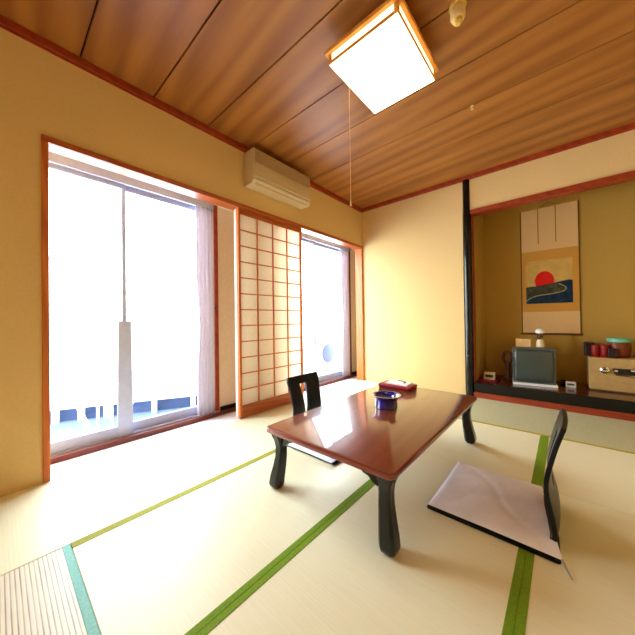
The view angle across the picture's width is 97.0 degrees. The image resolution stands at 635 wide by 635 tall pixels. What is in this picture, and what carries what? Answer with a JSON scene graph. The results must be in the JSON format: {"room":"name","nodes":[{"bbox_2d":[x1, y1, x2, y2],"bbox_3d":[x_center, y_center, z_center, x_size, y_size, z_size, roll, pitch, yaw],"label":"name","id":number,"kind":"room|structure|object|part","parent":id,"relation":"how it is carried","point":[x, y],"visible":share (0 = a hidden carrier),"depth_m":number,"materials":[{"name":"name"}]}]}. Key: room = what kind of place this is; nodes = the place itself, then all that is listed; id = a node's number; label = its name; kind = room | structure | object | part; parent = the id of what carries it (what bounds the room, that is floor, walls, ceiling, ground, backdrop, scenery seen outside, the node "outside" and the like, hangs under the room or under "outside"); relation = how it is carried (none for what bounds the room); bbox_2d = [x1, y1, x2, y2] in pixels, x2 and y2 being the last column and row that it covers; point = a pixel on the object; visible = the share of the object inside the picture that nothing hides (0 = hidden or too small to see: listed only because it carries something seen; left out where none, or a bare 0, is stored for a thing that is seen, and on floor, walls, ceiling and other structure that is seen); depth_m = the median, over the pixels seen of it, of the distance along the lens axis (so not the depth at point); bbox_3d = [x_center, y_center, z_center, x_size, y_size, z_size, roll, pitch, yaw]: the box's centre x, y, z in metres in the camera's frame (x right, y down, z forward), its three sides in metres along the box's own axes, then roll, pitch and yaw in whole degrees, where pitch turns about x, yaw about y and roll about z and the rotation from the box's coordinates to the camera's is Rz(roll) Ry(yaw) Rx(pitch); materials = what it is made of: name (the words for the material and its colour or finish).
{"room":"japanese tatami room","nodes":[
{"label":"japanese tatami room","id":0,"kind":"room"},
{"bbox_2d":[50,396,196,422],"bbox_3d":[-1.923,1.088,3.752,4.174,0.240,0.060,-1,-1,-22],"label":"wall","id":1,"kind":"structure","parent":0,"point":[144,406],"depth_m":3.58,"materials":[{"name":"blue stone"}]},
{"bbox_2d":[50,317,198,424],"bbox_3d":[-2.528,0.609,3.406,2.784,1.210,0.110,-1,-1,-22],"label":"wall","id":2,"kind":"structure","parent":0,"point":[164,349],"depth_m":3.41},
{"bbox_2d":[0,27,361,496],"bbox_3d":[-0.596,-0.334,2.753,0.300,2.530,4.590,-1,-1,41],"label":"wall","id":3,"kind":"structure","parent":0,"point":[41,92],"depth_m":1.50,"materials":[{"name":"paint"}]},
{"bbox_2d":[41,140,50,482],"bbox_3d":[-1.482,-0.036,1.529,0.050,1.838,0.029,-1,-1,41],"label":"trim","id":4,"kind":"structure","parent":3,"relation":"attached to","point":[44,145],"depth_m":1.51,"materials":[{"name":"orange wood"}]},
{"bbox_2d":[0,14,362,212],"bbox_3d":[-0.686,-1.487,2.429,0.028,0.047,3.990,-1,-1,41],"label":"trim","id":5,"kind":"structure","parent":3,"relation":"attached to","point":[6,24],"depth_m":1.77,"materials":[{"name":"brown wood"}]},
{"bbox_2d":[41,134,362,249],"bbox_3d":[-0.467,-0.976,2.754,0.112,0.035,3.215,-1,-1,41],"label":"trim","id":6,"kind":"structure","parent":3,"relation":"attached to","point":[56,146],"depth_m":1.97,"materials":[{"name":"orange wood"}]},
{"bbox_2d":[244,147,309,209],"bbox_3d":[-0.358,-1.307,2.700,0.159,0.301,0.710,-1,-1,41],"label":"air conditioner","id":7,"kind":"object","parent":3,"relation":"attached to","point":[264,174],"visible":1,"depth_m":2.58,"materials":[{"name":"beige plastic"}]},
{"bbox_3d":[-0.307,-1.394,2.655,0.004,0.110,0.686,-1,-1,41],"label":"panel","id":8,"kind":"part","parent":7,"relation":"part of","materials":[{"name":"beige plastic"}]},
{"bbox_2d":[50,371,325,441],"bbox_3d":[-1.760,1.267,3.905,2.780,0.120,6.000,-1,-1,41],"label":"floor","id":9,"kind":"structure","parent":0,"point":[64,429],"depth_m":3.16,"materials":[{"name":"white"}]},
{"bbox_2d":[70,376,136,431],"bbox_3d":[-2.148,0.918,2.862,0.060,0.560,0.560,-1,-1,41],"label":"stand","id":10,"kind":"object","parent":9,"relation":"on","point":[86,423],"visible":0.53,"depth_m":2.79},
{"bbox_2d":[303,332,341,375],"bbox_3d":[0.122,0.727,4.634,0.366,0.920,0.780,-1,-1,41],"label":"outdoor unit","id":11,"kind":"object","parent":9,"relation":"on","point":[329,345],"visible":0.72,"depth_m":4.40,"materials":[{"name":"metal"}]},
{"bbox_2d":[322,343,334,361],"bbox_3d":[0.175,0.560,4.434,0.016,0.300,0.300,-1,-1,41],"label":"fan grille","id":12,"kind":"object","parent":11,"relation":"attached to","point":[328,349],"depth_m":4.42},
{"bbox_2d":[50,376,362,480],"bbox_3d":[-0.495,0.941,2.928,0.420,0.120,4.200,-1,-1,41],"label":"floor","id":13,"kind":"structure","parent":0,"point":[70,466],"depth_m":1.97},
{"bbox_2d":[234,209,237,417],"bbox_3d":[-0.447,-0.041,2.772,0.046,1.836,0.810,-1,-1,41],"label":"screen","id":14,"kind":"object","parent":13,"relation":"on","point":[235,256],"visible":0.1,"depth_m":2.47,"materials":[{"name":"orange wood"}]},
{"bbox_2d":[236,208,303,418],"bbox_3d":[-0.431,-0.041,2.737,0.032,1.836,0.788,-1,-1,41],"label":"screen","id":15,"kind":"object","parent":13,"relation":"on","point":[268,250],"visible":0.84,"depth_m":2.68,"materials":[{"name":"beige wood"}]},
{"bbox_3d":[-0.420,0.824,2.728,0.028,0.106,0.740,-1,-1,41],"label":"rail","id":16,"kind":"part","parent":15,"relation":"part of","materials":[{"name":"orange wood"}]},
{"bbox_3d":[-0.445,-0.935,2.743,0.028,0.048,0.740,-1,-1,41],"label":"rail","id":17,"kind":"part","parent":15,"relation":"part of","materials":[{"name":"orange wood"}]},
{"bbox_2d":[214,204,354,249],"bbox_3d":[-0.515,-1.052,2.938,0.200,0.043,4.200,-1,-1,41],"label":"ceiling","id":18,"kind":"structure","parent":0,"point":[214,204],"depth_m":2.67,"materials":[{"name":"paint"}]},
{"bbox_2d":[214,207,356,412],"bbox_3d":[-0.545,0.007,2.969,0.320,2.350,4.400,-1,-1,41],"label":"wall","id":19,"kind":"structure","parent":0,"point":[226,274],"depth_m":2.68,"materials":[{"name":"beige paint"}]},
{"bbox_2d":[49,151,213,457],"bbox_3d":[-1.415,-0.085,2.052,0.103,1.967,1.375,-1,-1,41],"label":"window","id":20,"kind":"structure","parent":19,"relation":"in","point":[126,427],"depth_m":2.05,"materials":[{"name":"grey metal"}]},
{"bbox_3d":[-1.634,-0.065,1.817,0.020,1.834,0.676,-1,-1,41],"label":"sash","id":21,"kind":"part","parent":20,"relation":"part of","materials":[{"name":"glass"}]},
{"bbox_3d":[-1.389,-0.996,2.043,0.022,0.060,1.340,-1,-1,41],"label":"curtain rail","id":22,"kind":"part","parent":20,"relation":"part of","materials":[{"name":"white metal"}]},
{"bbox_3d":[-1.225,-0.067,2.319,0.020,1.834,0.667,-1,-1,41],"label":"sash","id":23,"kind":"part","parent":20,"relation":"part of","materials":[{"name":"glass"}]},
{"bbox_2d":[195,205,215,415],"bbox_3d":[-0.981,-0.060,2.481,0.028,1.812,0.184,-1,-1,41],"label":"curtain","id":24,"kind":"object","parent":20,"relation":"hanging from","point":[203,217],"visible":1,"depth_m":2.47,"materials":[{"name":"white fabric"}]},
{"bbox_2d":[50,374,356,464],"bbox_3d":[-0.520,0.871,2.950,0.015,0.046,4.180,-1,-1,41],"label":"trim","id":25,"kind":"structure","parent":19,"relation":"attached to","point":[78,453],"depth_m":2.07,"materials":[{"name":"red wood"}]},
{"bbox_2d":[213,205,219,410],"bbox_3d":[-0.931,-0.089,2.569,0.030,1.878,0.040,-1,-1,41],"label":"trim","id":26,"kind":"structure","parent":19,"relation":"attached to","point":[215,219],"depth_m":2.56,"materials":[{"name":"brown wood"}]},
{"bbox_2d":[220,371,356,410],"bbox_3d":[-0.038,0.852,3.582,0.008,0.058,2.615,-1,-1,41],"label":"baseboard","id":27,"kind":"structure","parent":19,"relation":"attached to","point":[232,405],"depth_m":2.67,"materials":[{"name":"black wood"}]},
{"bbox_2d":[302,233,348,387],"bbox_3d":[-0.013,-0.091,3.652,0.103,1.967,1.390,-1,-1,41],"label":"window","id":28,"kind":"structure","parent":19,"relation":"in","point":[339,374],"depth_m":3.65,"materials":[{"name":"grey metal"}]},
{"bbox_3d":[-0.242,-0.071,3.405,0.020,1.834,0.659,-1,-1,41],"label":"sash","id":29,"kind":"part","parent":28,"relation":"part of","materials":[{"name":"glass"}]},
{"bbox_3d":[0.044,-1.002,3.678,0.022,0.060,1.250,-1,-1,41],"label":"curtain rail","id":30,"kind":"part","parent":28,"relation":"part of","materials":[{"name":"white metal"}]},
{"bbox_3d":[0.171,-0.073,3.913,0.020,1.834,0.699,-1,-1,41],"label":"sash","id":31,"kind":"part","parent":28,"relation":"part of","materials":[{"name":"glass"}]},
{"bbox_2d":[341,249,349,376],"bbox_3d":[0.407,-0.066,4.069,0.028,1.812,0.192,-1,-1,41],"label":"curtain","id":32,"kind":"object","parent":28,"relation":"hanging from","point":[344,254],"visible":1,"depth_m":4.07,"materials":[{"name":"white fabric"}]},
{"bbox_2d":[348,248,351,374],"bbox_3d":[0.474,-0.095,4.173,0.030,1.878,0.045,-1,-1,41],"label":"trim","id":33,"kind":"structure","parent":19,"relation":"attached to","point":[349,248],"depth_m":4.16,"materials":[{"name":"red wood"}]},
{"bbox_2d":[0,0,634,207],"bbox_3d":[0.554,-1.567,1.341,3.530,0.060,4.190,-1,-1,41],"label":"ceiling","id":34,"kind":"structure","parent":0,"point":[537,76],"depth_m":1.76,"materials":[{"name":"brown wood"}]},
{"bbox_2d":[325,0,438,205],"bbox_3d":[0.382,-1.104,1.597,0.438,0.857,0.530,-1,-1,41],"label":"ceiling lamp","id":35,"kind":"object","parent":34,"relation":"hanging from","point":[386,57],"visible":1,"depth_m":1.52,"materials":[{"name":"honey wood"},{"name":"white translucent acrylic"}]},
{"bbox_3d":[0.196,-1.047,1.697,0.004,0.697,0.004,-1,-1,-26],"label":"pull cord","id":36,"kind":"part","parent":35,"relation":"part of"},
{"bbox_3d":[0.378,-1.431,1.600,0.438,0.074,0.530,-1,-1,41],"label":"frame","id":37,"kind":"part","parent":35,"relation":"part of","materials":[{"name":"brown wood"}]},
{"bbox_2d":[330,13,433,113],"bbox_3d":[0.378,-1.396,1.600,0.398,0.012,0.490,-1,-1,41],"label":"diffuser","id":38,"kind":"object","parent":35,"relation":"attached to","point":[386,64],"depth_m":1.55,"materials":[{"name":"white"}]},
{"bbox_3d":[0.365,-1.432,1.293,0.020,0.037,0.020,-1,-1,41],"label":"corner post","id":39,"kind":"part","parent":35,"relation":"part of","materials":[{"name":"brown wood"}]},
{"bbox_2d":[449,0,466,26],"bbox_3d":[0.686,-1.485,1.372,0.080,0.107,0.080,-1,-1,41],"label":"ceiling detector","id":40,"kind":"object","parent":34,"relation":"attached to","point":[457,8],"visible":1,"depth_m":1.35,"materials":[{"name":"yellow plastic"}]},
{"bbox_2d":[362,129,634,394],"bbox_3d":[1.919,-0.368,2.869,3.330,2.530,0.100,-1,-1,41],"label":"wall","id":41,"kind":"structure","parent":0,"point":[413,259],"depth_m":3.31,"materials":[{"name":"paint"}]},
{"bbox_2d":[355,248,364,379],"bbox_3d":[0.594,-0.044,3.945,0.110,1.838,0.030,-1,-1,41],"label":"trim","id":42,"kind":"structure","parent":41,"relation":"attached to","point":[358,252],"depth_m":3.93,"materials":[{"name":"orange wood"}]},
{"bbox_2d":[462,179,473,395],"bbox_3d":[1.654,-0.341,3.075,0.085,2.388,0.110,-1,-1,41],"label":"trim","id":43,"kind":"structure","parent":41,"relation":"attached to","point":[467,236],"depth_m":3.03,"materials":[{"name":"black paint"}]},
{"bbox_2d":[362,122,634,212],"bbox_3d":[1.865,-1.519,2.826,3.318,0.047,0.028,-1,-1,41],"label":"trim","id":44,"kind":"structure","parent":41,"relation":"attached to","point":[631,126],"depth_m":2.74,"materials":[{"name":"brown wood"}]},
{"bbox_2d":[470,170,634,216],"bbox_3d":[2.417,-1.151,2.416,1.958,0.045,0.120,-1,-1,41],"label":"trim","id":45,"kind":"structure","parent":41,"relation":"attached to","point":[627,176],"depth_m":2.56,"materials":[{"name":"brown wood"}]},
{"bbox_2d":[474,392,634,421],"bbox_3d":[2.424,0.829,2.377,1.960,0.095,0.042,-1,-1,41],"label":"trim","id":46,"kind":"structure","parent":41,"relation":"attached to","point":[569,408],"depth_m":2.55,"materials":[{"name":"brown wood"}]},
{"bbox_2d":[474,180,634,383],"bbox_3d":[2.549,-0.287,2.796,1.790,2.350,0.620,-1,-1,41],"label":"wall","id":47,"kind":"structure","parent":0,"point":[606,214],"depth_m":2.92,"materials":[{"name":"paint"}]},
{"bbox_2d":[471,215,476,381],"bbox_3d":[1.707,-0.208,3.068,0.012,1.810,0.080,-1,-1,41],"label":"trim","id":48,"kind":"structure","parent":47,"relation":"attached to","point":[472,217],"depth_m":3.05,"materials":[{"name":"brown wood"}]},
{"bbox_2d":[519,199,582,335],"bbox_3d":[2.533,-0.539,3.072,0.524,1.460,0.022,-1,-1,41],"label":"scroll","id":49,"kind":"object","parent":47,"relation":"hanging from","point":[550,234],"visible":1,"depth_m":3.06,"materials":[{"name":"beige paper"}]},
{"bbox_3d":[2.526,-1.222,3.081,0.504,0.012,0.012,-1,-1,41],"label":"rod","id":50,"kind":"part","parent":49,"relation":"part of","materials":[{"name":"brown wood"}]},
{"bbox_2d":[525,257,572,303],"bbox_3d":[2.532,-0.395,3.078,0.398,0.480,0.003,-1,-1,41],"label":"painting","id":51,"kind":"object","parent":49,"relation":"attached to","point":[548,280],"depth_m":3.07,"materials":[{"name":"paper"}]},
{"bbox_2d":[474,375,634,413],"bbox_3d":[2.491,0.733,2.718,1.606,0.101,0.620,-1,-1,41],"label":"floor","id":52,"kind":"structure","parent":0,"point":[582,395],"depth_m":2.59,"materials":[{"name":"black paint"}]},
{"bbox_2d":[479,375,499,382],"bbox_3d":[1.923,0.683,3.135,0.168,0.020,0.260,-1,-1,41],"label":"tray","id":53,"kind":"object","parent":52,"relation":"on","point":[482,377],"visible":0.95,"depth_m":3.07,"materials":[{"name":"paint"}]},
{"bbox_2d":[484,371,495,379],"bbox_3d":[1.923,0.646,3.133,0.105,0.075,0.083,-1,-1,41],"label":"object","id":54,"kind":"object","parent":53,"relation":"on","point":[487,375],"visible":1,"depth_m":3.11,"materials":[{"name":"beige plastic"}]},
{"bbox_2d":[501,350,512,379],"bbox_3d":[2.136,0.529,3.148,0.103,0.323,0.104,-1,0,-8],"label":"carved ornament","id":55,"kind":"object","parent":52,"relation":"on","point":[507,363],"visible":0.96,"depth_m":3.13,"materials":[{"name":"brown wood"}]},
{"bbox_3d":[2.137,0.591,3.147,0.104,0.200,0.102,-1,-1,41],"label":"stem","id":56,"kind":"part","parent":55,"relation":"part of","materials":[{"name":"brown wood"}]},
{"bbox_2d":[512,377,557,387],"bbox_3d":[2.262,0.676,2.938,0.360,0.022,0.310,-1,-1,34],"label":"board","id":57,"kind":"object","parent":52,"relation":"on","point":[518,383],"visible":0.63,"depth_m":2.80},
{"bbox_2d":[512,347,555,384],"bbox_3d":[2.258,0.487,2.954,0.344,0.357,0.332,-1,-1,33],"label":"television","id":58,"kind":"object","parent":57,"relation":"on","point":[534,365],"visible":1,"depth_m":2.81,"materials":[{"name":"grey plastic"}]},
{"bbox_2d":[516,338,530,346],"bbox_3d":[2.174,0.267,2.968,0.128,0.083,0.062,-1,-1,34],"label":"carton","id":59,"kind":"object","parent":58,"relation":"on","point":[519,342],"visible":1,"depth_m":2.94,"materials":[{"name":"beige cardboard"}]},
{"bbox_3d":[2.173,0.235,2.968,0.128,0.019,0.062,-1,-1,34],"label":"lid","id":60,"kind":"part","parent":59,"relation":"part of","materials":[{"name":"beige cardboard"}]},
{"bbox_2d":[535,328,544,347],"bbox_3d":[2.266,0.208,2.856,0.076,0.196,0.076,-1,-1,41],"label":"figurine","id":61,"kind":"object","parent":58,"relation":"on","point":[540,343],"visible":1,"depth_m":2.83,"materials":[{"name":"beige ceramic"}]},
{"bbox_2d":[566,381,575,387],"bbox_3d":[2.485,0.655,2.754,0.076,0.055,0.074,-1,-1,41],"label":"case","id":62,"kind":"object","parent":52,"relation":"on","point":[572,384],"visible":1,"depth_m":2.73,"materials":[{"name":"plastic"}]},
{"bbox_2d":[586,355,634,393],"bbox_3d":[2.840,0.523,2.580,0.512,0.307,0.346,-1,-1,41],"label":"safe","id":63,"kind":"object","parent":52,"relation":"on","point":[617,375],"visible":0.98,"depth_m":2.55,"materials":[{"name":"beige paint"}]},
{"bbox_2d":[583,342,593,355],"bbox_3d":[2.709,0.310,2.804,0.071,0.125,0.164,-1,-1,41],"label":"box","id":64,"kind":"object","parent":63,"relation":"on","point":[587,345],"visible":0.85,"depth_m":2.75,"materials":[{"name":"black"}]},
{"bbox_3d":[2.709,0.260,2.804,0.071,0.025,0.164,-1,-1,41],"label":"lid","id":65,"kind":"part","parent":64,"relation":"part of","materials":[{"name":"black"}]},
{"bbox_2d":[591,345,599,356],"bbox_3d":[2.661,0.317,2.687,0.062,0.112,0.061,-1,-1,41],"label":"caddy","id":66,"kind":"object","parent":63,"relation":"on","point":[595,349],"visible":0.99,"depth_m":2.67,"materials":[{"name":"red paint"}]},
{"bbox_3d":[2.660,0.277,2.687,0.062,0.034,0.061,-1,-1,41],"label":"lid","id":67,"kind":"part","parent":66,"relation":"part of","materials":[{"name":"red paint"}]},
{"bbox_2d":[600,344,608,356],"bbox_3d":[2.696,0.313,2.636,0.064,0.118,0.063,-1,-1,41],"label":"caddy","id":68,"kind":"object","parent":63,"relation":"on","point":[603,347],"visible":0.95,"depth_m":2.62,"materials":[{"name":"red paint"}]},
{"bbox_3d":[2.696,0.271,2.636,0.064,0.035,0.063,-1,-1,41],"label":"lid","id":69,"kind":"part","parent":68,"relation":"part of","materials":[{"name":"red paint"}]},
{"bbox_2d":[607,348,617,357],"bbox_3d":[2.711,0.328,2.580,0.069,0.085,0.035,-1,-1,41],"label":"case","id":70,"kind":"object","parent":63,"relation":"on","point":[612,353],"visible":1,"depth_m":2.57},
{"bbox_2d":[606,337,631,357],"bbox_3d":[2.814,0.279,2.619,0.168,0.182,0.167,-1,-1,41],"label":"jar","id":71,"kind":"object","parent":63,"relation":"on","point":[622,346],"visible":0.88,"depth_m":2.56,"materials":[{"name":"brown ceramic"}]},
{"bbox_3d":[2.813,0.210,2.620,0.168,0.044,0.167,-1,-1,41],"label":"lid","id":72,"kind":"part","parent":71,"relation":"part of","materials":[{"name":"green plastic"}]},
{"bbox_3d":[0.589,0.938,1.320,3.330,0.070,3.990,-1,-1,41],"label":"floor","id":73,"kind":"structure","parent":0,"visible":0},
{"bbox_2d":[0,544,99,634],"bbox_3d":[-0.718,0.888,0.344,1.330,0.050,0.800,-1,-1,41],"label":"mat","id":74,"kind":"object","parent":73,"relation":"on","point":[47,595],"visible":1,"depth_m":0.86,"materials":[{"name":"beige wicker"}]},
{"bbox_2d":[0,416,275,575],"bbox_3d":[-0.854,0.902,1.700,0.658,0.048,1.598,-1,-1,41],"label":"mat","id":75,"kind":"object","parent":73,"relation":"on","point":[37,521],"visible":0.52,"depth_m":1.44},
{"bbox_2d":[71,446,371,634],"bbox_3d":[-0.172,0.890,1.462,0.680,0.050,1.598,-1,-1,41],"label":"mat","id":76,"kind":"object","parent":73,"relation":"on","point":[173,565],"visible":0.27,"depth_m":1.08,"materials":[{"name":"beige wicker"}]},
{"bbox_2d":[286,372,339,464],"bbox_3d":[0.067,0.646,1.971,0.483,0.440,0.472,-1,-1,41],"label":"chair","id":77,"kind":"object","parent":76,"relation":"on","point":[311,380],"visible":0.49,"depth_m":2.07,"materials":[{"name":"black wood"}]},
{"bbox_3d":[-0.088,0.645,2.092,0.091,0.432,0.325,-1,-1,41],"label":"backrest","id":78,"kind":"part","parent":77,"relation":"part of","materials":[{"name":"black wood"}]},
{"bbox_2d":[288,443,335,462],"bbox_3d":[0.070,0.844,1.957,0.456,0.026,0.488,-1,-1,41],"label":"floor cushion","id":79,"kind":"object","parent":77,"relation":"on","point":[328,459],"visible":0.09,"depth_m":1.74,"materials":[{"name":"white fabric"}]},
{"bbox_3d":[0.079,0.861,1.961,0.457,0.008,0.472,-1,-1,41],"label":"seat","id":80,"kind":"part","parent":77,"relation":"part of","materials":[{"name":"black wood"}]},
{"bbox_2d":[266,385,476,556],"bbox_3d":[0.416,0.703,1.678,0.705,0.310,1.278,-1,-1,41],"label":"table","id":81,"kind":"object","parent":76,"relation":"on","point":[350,430],"visible":0.88,"depth_m":1.39,"materials":[{"name":"red paint"}]},
{"bbox_3d":[-0.201,0.723,1.439,0.080,0.284,0.079,-1,-1,41],"label":"leg","id":82,"kind":"part","parent":81,"relation":"part of","materials":[{"name":"black paint"}]},
{"bbox_2d":[372,391,400,409],"bbox_3d":[0.421,0.509,1.718,0.174,0.078,0.174,-1,-1,41],"label":"bowl","id":83,"kind":"object","parent":81,"relation":"on","point":[385,400],"visible":1,"depth_m":1.68,"materials":[{"name":"ceramic"}]},
{"bbox_3d":[0.260,0.713,1.035,0.080,0.284,0.079,-1,-1,41],"label":"leg","id":84,"kind":"part","parent":81,"relation":"part of","materials":[{"name":"black paint"}]},
{"bbox_2d":[378,380,416,390],"bbox_3d":[0.637,0.538,2.234,0.264,0.024,0.150,-1,-1,41],"label":"tray","id":85,"kind":"object","parent":81,"relation":"on","point":[383,383],"visible":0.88,"depth_m":2.17,"materials":[{"name":"red plastic"}]},
{"bbox_2d":[385,380,413,386],"bbox_3d":[0.652,0.520,2.238,0.194,0.010,0.134,-1,-1,41],"label":"paper stack","id":86,"kind":"object","parent":85,"relation":"on","point":[395,382],"visible":0.95,"depth_m":2.22,"materials":[{"name":"white paper"}]},
{"bbox_3d":[1.033,0.710,1.917,0.080,0.284,0.079,-1,-1,41],"label":"leg","id":87,"kind":"part","parent":81,"relation":"part of","materials":[{"name":"black paint"}]},
{"bbox_2d":[254,380,378,422],"bbox_3d":[0.286,0.897,3.001,0.658,0.048,1.858,-1,-1,41],"label":"mat","id":88,"kind":"object","parent":73,"relation":"on","point":[284,412],"visible":0.28,"depth_m":3.01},
{"bbox_2d":[196,453,525,634],"bbox_3d":[0.329,0.879,1.023,0.650,0.050,1.598,-1,-1,41],"label":"mat","id":89,"kind":"object","parent":73,"relation":"on","point":[447,576],"visible":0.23,"depth_m":0.91,"materials":[{"name":"beige wicker"}]},
{"bbox_2d":[427,408,567,564],"bbox_3d":[0.821,0.629,1.278,0.483,0.440,0.472,-1,-1,41],"label":"chair","id":90,"kind":"object","parent":89,"relation":"on","point":[550,489],"visible":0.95,"depth_m":1.07,"materials":[{"name":"black wood"}]},
{"bbox_3d":[0.815,0.846,1.284,0.457,0.008,0.472,-1,-1,41],"label":"seat","id":91,"kind":"part","parent":90,"relation":"part of","materials":[{"name":"fabric"}]},
{"bbox_2d":[428,462,572,579],"bbox_3d":[0.816,0.831,1.260,0.480,0.031,0.541,-1,-1,41],"label":"floor cushion","id":92,"kind":"object","parent":90,"relation":"on","point":[512,508],"visible":0.98,"depth_m":1.23,"materials":[{"name":"purple fabric"}]},
{"bbox_3d":[0.976,0.622,1.157,0.091,0.432,0.325,-1,-1,41],"label":"backrest","id":93,"kind":"part","parent":90,"relation":"part of","materials":[{"name":"black wood"}]},
{"bbox_2d":[423,419,544,484],"bbox_3d":[1.118,0.876,1.922,0.650,0.050,0.785,-1,-1,41],"label":"mat","id":94,"kind":"object","parent":73,"relation":"on","point":[515,454],"visible":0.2,"depth_m":1.81,"materials":[{"name":"beige wicker"}]},
{"bbox_2d":[458,398,634,453],"bbox_3d":[1.893,0.868,2.300,1.317,0.050,0.796,-1,-1,41],"label":"mat","id":95,"kind":"object","parent":73,"relation":"on","point":[603,432],"visible":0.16,"depth_m":2.23,"materials":[{"name":"beige wicker"}]},
{"bbox_2d":[513,488,634,634],"bbox_3d":[0.825,0.869,0.588,0.668,0.050,1.598,-1,-1,41],"label":"mat","id":96,"kind":"object","parent":73,"relation":"on","point":[597,543],"visible":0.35,"depth_m":0.90,"materials":[{"name":"beige wicker"}]},
{"bbox_2d":[537,436,634,515],"bbox_3d":[1.614,0.865,1.488,0.668,0.050,0.791,-1,-1,41],"label":"mat","id":97,"kind":"object","parent":73,"relation":"on","point":[604,477],"visible":0.64,"depth_m":1.51,"materials":[{"name":"beige wicker"}]}
]}

